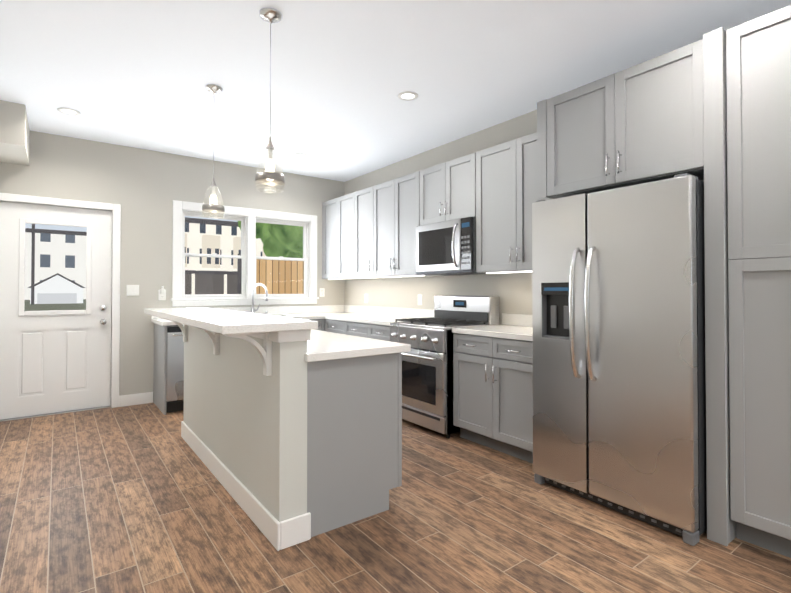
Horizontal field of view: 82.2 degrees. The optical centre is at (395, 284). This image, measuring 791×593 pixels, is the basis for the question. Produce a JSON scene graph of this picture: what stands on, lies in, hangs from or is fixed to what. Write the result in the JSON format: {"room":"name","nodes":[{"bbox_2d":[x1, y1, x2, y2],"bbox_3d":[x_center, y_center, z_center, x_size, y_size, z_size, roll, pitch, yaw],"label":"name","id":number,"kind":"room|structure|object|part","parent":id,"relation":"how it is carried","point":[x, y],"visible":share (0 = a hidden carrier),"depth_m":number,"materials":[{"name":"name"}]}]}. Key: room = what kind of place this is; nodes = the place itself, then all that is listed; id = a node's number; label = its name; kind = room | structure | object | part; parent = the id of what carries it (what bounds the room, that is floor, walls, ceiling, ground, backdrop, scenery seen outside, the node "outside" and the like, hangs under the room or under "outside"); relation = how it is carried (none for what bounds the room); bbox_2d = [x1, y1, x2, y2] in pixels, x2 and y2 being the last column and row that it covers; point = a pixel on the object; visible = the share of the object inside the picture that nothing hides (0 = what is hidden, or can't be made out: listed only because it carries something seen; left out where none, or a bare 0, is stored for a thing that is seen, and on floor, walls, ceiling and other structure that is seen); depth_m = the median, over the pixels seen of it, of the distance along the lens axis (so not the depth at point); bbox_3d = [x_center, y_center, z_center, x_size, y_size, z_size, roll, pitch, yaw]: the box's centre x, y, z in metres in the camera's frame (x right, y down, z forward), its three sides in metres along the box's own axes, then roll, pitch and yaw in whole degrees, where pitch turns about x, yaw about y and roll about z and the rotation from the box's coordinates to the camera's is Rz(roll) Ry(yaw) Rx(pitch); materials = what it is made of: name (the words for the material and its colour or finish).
{"room":"kitchen","nodes":[
{"label":"kitchen","id":0,"kind":"room"},
{"bbox_2d":[0,131,344,395],"bbox_3d":[-2.282,-0.083,5.291,4.090,2.740,0.150,1,-1,-37],"label":"wall","id":1,"kind":"structure","parent":0,"point":[144,188],"depth_m":4.88,"materials":[{"name":"paint"}]},
{"bbox_2d":[0,202,111,419],"bbox_3d":[-3.336,0.247,4.444,0.932,2.027,0.119,1,-1,-37],"label":"door","id":2,"kind":"structure","parent":1,"relation":"in","point":[54,361],"depth_m":4.45,"materials":[{"name":"white wood"}]},
{"bbox_2d":[0,193,120,422],"bbox_3d":[-3.353,0.219,4.476,1.070,2.116,0.170,1,-1,-37],"label":"door frame","id":3,"kind":"structure","parent":1,"relation":"attached to","point":[115,209],"depth_m":4.69,"materials":[{"name":"white wood"}]},
{"bbox_2d":[126,285,138,295],"bbox_3d":[-2.789,0.066,4.812,0.118,0.118,0.008,1,-1,-37],"label":"switch plate","id":4,"kind":"object","parent":1,"relation":"attached to","point":[132,290],"visible":1,"depth_m":4.81,"materials":[{"name":"white plastic"}]},
{"bbox_2d":[119,392,152,406],"bbox_3d":[-2.756,1.224,4.819,0.317,0.115,0.014,1,-1,-37],"label":"baseboard","id":5,"kind":"structure","parent":1,"relation":"attached to","point":[135,399],"depth_m":4.80,"materials":[{"name":"white wood"}]},
{"bbox_2d":[158,286,165,299],"bbox_3d":[-2.554,0.099,4.967,0.075,0.156,0.040,1,-1,-37],"label":"electrical outlet","id":6,"kind":"object","parent":1,"relation":"attached to","point":[161,296],"depth_m":4.96,"materials":[{"name":"white plastic"}]},
{"bbox_3d":[-2.552,0.065,4.965,0.040,0.087,0.034,1,-1,-37],"label":"electrical outlet plug-in","id":7,"kind":"part","parent":6,"relation":"part of","materials":[{"name":"white plastic"}]},
{"bbox_2d":[171,200,318,306],"bbox_3d":[-1.798,-0.336,5.611,1.805,1.185,0.170,1,-1,-37],"label":"window unit","id":8,"kind":"structure","parent":1,"relation":"in","point":[242,256],"depth_m":5.53,"materials":[{"name":"white wood"}]},
{"bbox_2d":[151,305,342,318],"bbox_3d":[-1.679,0.331,5.629,2.409,0.100,0.019,1,-1,-37],"label":"backsplash","id":9,"kind":"structure","parent":1,"relation":"attached to","point":[257,310],"depth_m":5.76,"materials":[{"name":"white stone"}]},
{"bbox_2d":[255,218,307,297],"bbox_3d":[-1.497,-0.326,5.899,0.743,0.994,0.069,1,-1,-37],"label":"window unit","id":10,"kind":"structure","parent":1,"relation":"in","point":[305,225],"depth_m":5.96,"materials":[{"name":"white plastic"}]},
{"bbox_2d":[320,288,324,296],"bbox_3d":[-0.996,0.113,6.148,0.075,0.118,0.008,1,-1,-37],"label":"electrical outlet","id":11,"kind":"object","parent":1,"relation":"attached to","point":[322,292],"visible":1,"depth_m":6.15,"materials":[{"name":"white plastic"}]},
{"bbox_2d":[0,403,790,592],"bbox_3d":[0.430,1.301,1.632,4.090,0.120,9.230,1,-1,-37],"label":"floor","id":12,"kind":"structure","parent":0,"point":[133,499],"depth_m":2.25,"materials":[{"name":"brown wood"}]},
{"bbox_2d":[166,325,183,412],"bbox_3d":[-2.160,0.850,4.835,0.597,0.864,0.649,1,-1,-37],"label":"dishwasher","id":13,"kind":"object","parent":12,"relation":"on","point":[175,378],"visible":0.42,"depth_m":4.49,"materials":[{"name":"silver metal"}]},
{"bbox_2d":[151,319,182,326],"bbox_3d":[-2.167,0.392,4.886,0.740,0.040,0.627,1,-1,-37],"label":"countertop","id":14,"kind":"structure","parent":13,"relation":"on","point":[162,322],"depth_m":4.48,"materials":[{"name":"white stone"}]},
{"bbox_2d":[172,315,409,550],"bbox_3d":[-0.879,0.780,3.157,0.841,0.961,2.060,1,-1,-37],"label":"kitchen island","id":15,"kind":"object","parent":12,"relation":"on","point":[291,431],"depth_m":2.39,"materials":[{"name":"paint"}]},
{"bbox_2d":[180,311,311,342],"bbox_3d":[-1.095,0.257,2.998,0.168,0.058,2.049,1,-1,-37],"label":"island countertop","id":16,"kind":"structure","parent":15,"relation":"on","point":[278,332],"depth_m":2.16,"materials":[{"name":"white stone"}]},
{"bbox_2d":[308,343,410,362],"bbox_3d":[-0.792,0.371,3.218,0.641,0.040,2.085,1,-1,-37],"label":"island countertop","id":17,"kind":"structure","parent":15,"relation":"on","point":[317,356],"depth_m":2.37,"materials":[{"name":"white stone"}]},
{"bbox_2d":[305,319,322,330],"bbox_3d":[-1.151,0.856,5.602,0.368,0.870,0.683,1,-1,-37],"label":"base cabinet","id":18,"kind":"object","parent":12,"relation":"on","point":[320,321],"depth_m":5.45,"materials":[{"name":"grey wood"}]},
{"bbox_2d":[323,319,346,334],"bbox_3d":[-0.470,0.854,5.437,0.692,0.870,0.562,1,-1,-37],"label":"base cabinet","id":19,"kind":"object","parent":12,"relation":"on","point":[339,326],"depth_m":5.28,"materials":[{"name":"grey wood"}]},
{"bbox_2d":[283,311,358,318],"bbox_3d":[-0.920,0.404,5.814,0.969,0.040,0.627,1,-1,-37],"label":"countertop","id":20,"kind":"structure","parent":19,"relation":"on","point":[314,314],"depth_m":5.71,"materials":[{"name":"white stone"}]},
{"bbox_2d":[347,319,362,336],"bbox_3d":[-0.169,0.850,5.086,0.629,0.870,0.596,1,-1,-37],"label":"base cabinet","id":21,"kind":"object","parent":12,"relation":"on","point":[354,329],"depth_m":4.94,"materials":[{"name":"grey wood"}]},
{"bbox_2d":[363,323,389,340],"bbox_3d":[0.100,0.845,4.724,0.629,0.870,0.540,1,-1,-37],"label":"base cabinet","id":22,"kind":"object","parent":12,"relation":"on","point":[380,331],"depth_m":4.58,"materials":[{"name":"grey wood"}]},
{"bbox_2d":[323,315,410,322],"bbox_3d":[-0.171,0.395,5.087,0.637,0.040,1.436,1,-1,-37],"label":"countertop","id":23,"kind":"structure","parent":22,"relation":"on","point":[358,318],"depth_m":5.09,"materials":[{"name":"white stone"}]},
{"bbox_2d":[390,295,498,437],"bbox_3d":[0.412,0.690,4.144,0.758,1.165,0.748,1,-1,-37],"label":"range","id":24,"kind":"object","parent":12,"relation":"on","point":[427,380],"visible":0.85,"depth_m":3.91,"materials":[{"name":"silver metal"}]},
{"bbox_2d":[452,313,532,462],"bbox_3d":[0.969,0.760,3.529,0.666,1.010,0.892,1,-1,-37],"label":"base cabinet","id":25,"kind":"object","parent":12,"relation":"on","point":[493,385],"visible":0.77,"depth_m":3.38,"materials":[{"name":"grey wood"}]},
{"bbox_2d":[532,173,706,545],"bbox_3d":[1.409,0.361,2.718,0.838,1.787,0.907,1,-1,-37],"label":"fridge","id":26,"kind":"object","parent":12,"relation":"on","point":[618,330],"visible":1,"depth_m":2.41,"materials":[{"name":"silver metal"}]},
{"bbox_2d":[537,27,735,545],"bbox_3d":[1.519,0.011,2.800,0.666,2.490,1.080,1,-1,-37],"label":"cabinet","id":27,"kind":"object","parent":12,"relation":"on","point":[662,117],"visible":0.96,"depth_m":2.39,"materials":[{"name":"grey wood"}]},
{"bbox_2d":[726,5,790,557],"bbox_3d":[2.024,0.002,2.123,0.666,2.490,0.610,1,-1,-37],"label":"pantry","id":28,"kind":"object","parent":12,"relation":"on","point":[758,66],"visible":1,"depth_m":2.10,"materials":[{"name":"grey wood"}]},
{"bbox_2d":[0,0,790,181],"bbox_3d":[0.430,-1.558,1.668,4.090,0.120,9.230,1,-1,-37],"label":"ceiling","id":29,"kind":"structure","parent":0,"point":[140,74],"depth_m":3.07,"materials":[{"name":"paint"}]},
{"bbox_2d":[0,100,29,165],"bbox_3d":[-3.396,-1.300,3.914,0.339,0.339,0.749,1,-1,-37],"label":"soffit","id":30,"kind":"structure","parent":29,"relation":"attached to","point":[14,137],"depth_m":3.70,"materials":[{"name":"paint"}]},
{"bbox_2d":[57,107,80,115],"bbox_3d":[-2.774,-1.466,3.850,0.166,0.008,0.166,1,-1,-37],"label":"recessed light","id":31,"kind":"object","parent":29,"relation":"in","point":[68,111],"visible":1,"depth_m":3.85,"materials":[{"name":"white plastic"}]},
{"bbox_2d":[202,84,224,218],"bbox_3d":[-1.363,-0.989,3.399,0.159,0.974,0.159,1,-1,-37],"label":"pendant light","id":32,"kind":"object","parent":29,"relation":"hanging from","point":[211,207],"visible":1,"depth_m":3.38,"materials":[{"name":"silver metal"}]},
{"bbox_2d":[255,8,284,192],"bbox_3d":[-0.688,-1.000,2.493,0.159,0.974,0.159,1,-1,-37],"label":"pendant light","id":33,"kind":"object","parent":29,"relation":"hanging from","point":[269,178],"visible":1,"depth_m":2.48,"materials":[{"name":"silver metal"}]},
{"bbox_2d":[397,91,417,100],"bbox_3d":[0.097,-1.470,3.545,0.166,0.008,0.166,1,-1,-37],"label":"recessed light","id":34,"kind":"object","parent":29,"relation":"in","point":[407,96],"visible":0.96,"depth_m":3.54,"materials":[{"name":"white plastic"}]},
{"bbox_2d":[344,110,536,324],"bbox_3d":[2.010,-0.114,2.827,0.150,2.740,8.930,1,-1,-37],"label":"wall","id":35,"kind":"structure","parent":0,"point":[513,291],"depth_m":4.71,"materials":[{"name":"paint"}]},
{"bbox_2d":[322,194,349,279],"bbox_3d":[-0.589,-0.595,5.902,0.349,1.040,0.902,1,-1,-37],"label":"upper cabinet","id":36,"kind":"object","parent":35,"relation":"attached to","point":[335,212],"depth_m":5.84,"materials":[{"name":"grey wood"}]},
{"bbox_2d":[350,187,369,278],"bbox_3d":[-0.233,-0.601,5.425,0.349,1.040,0.523,1,-1,-37],"label":"upper cabinet","id":37,"kind":"object","parent":35,"relation":"attached to","point":[369,232],"depth_m":5.40,"materials":[{"name":"grey wood"}]},
{"bbox_2d":[343,305,433,317],"bbox_3d":[-0.104,0.330,5.516,0.019,0.100,2.044,1,-1,-37],"label":"backsplash","id":38,"kind":"structure","parent":35,"relation":"attached to","point":[415,313],"depth_m":5.42,"materials":[{"name":"white stone"}]},
{"bbox_2d":[370,170,441,277],"bbox_3d":[0.133,-0.607,4.933,0.349,1.040,0.937,1,-1,-37],"label":"upper cabinet","id":39,"kind":"object","parent":35,"relation":"attached to","point":[395,204],"depth_m":4.82,"materials":[{"name":"grey wood"}]},
{"bbox_2d":[418,294,421,304],"bbox_3d":[0.270,0.174,5.026,0.008,0.118,0.075,1,-1,-37],"label":"electrical outlet","id":40,"kind":"object","parent":35,"relation":"attached to","point":[419,299],"visible":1,"depth_m":5.03,"materials":[{"name":"white plastic"}]},
{"bbox_2d":[422,153,473,224],"bbox_3d":[0.602,-0.856,4.307,0.349,0.558,0.754,1,-1,-37],"label":"upper cabinet","id":41,"kind":"object","parent":35,"relation":"attached to","point":[447,187],"depth_m":4.16,"materials":[{"name":"grey wood"}]},
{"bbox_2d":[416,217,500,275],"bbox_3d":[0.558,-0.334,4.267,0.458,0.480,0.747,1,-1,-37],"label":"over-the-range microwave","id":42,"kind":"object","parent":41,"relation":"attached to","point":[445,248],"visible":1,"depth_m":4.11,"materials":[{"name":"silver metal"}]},
{"bbox_2d":[474,132,551,273],"bbox_3d":[1.077,-0.623,3.667,0.349,1.040,0.956,1,-1,-37],"label":"upper cabinet","id":43,"kind":"object","parent":35,"relation":"attached to","point":[505,174],"depth_m":3.65,"materials":[{"name":"grey wood"}]},
{"label":"outside","id":44,"kind":"structure","parent":0,"visible":0},
{"bbox_2d":[24,217,303,311],"bbox_3d":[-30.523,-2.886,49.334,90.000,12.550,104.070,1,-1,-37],"label":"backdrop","id":45,"kind":"structure","parent":44,"point":[41,247],"depth_m":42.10,"materials":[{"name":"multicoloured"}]}
]}

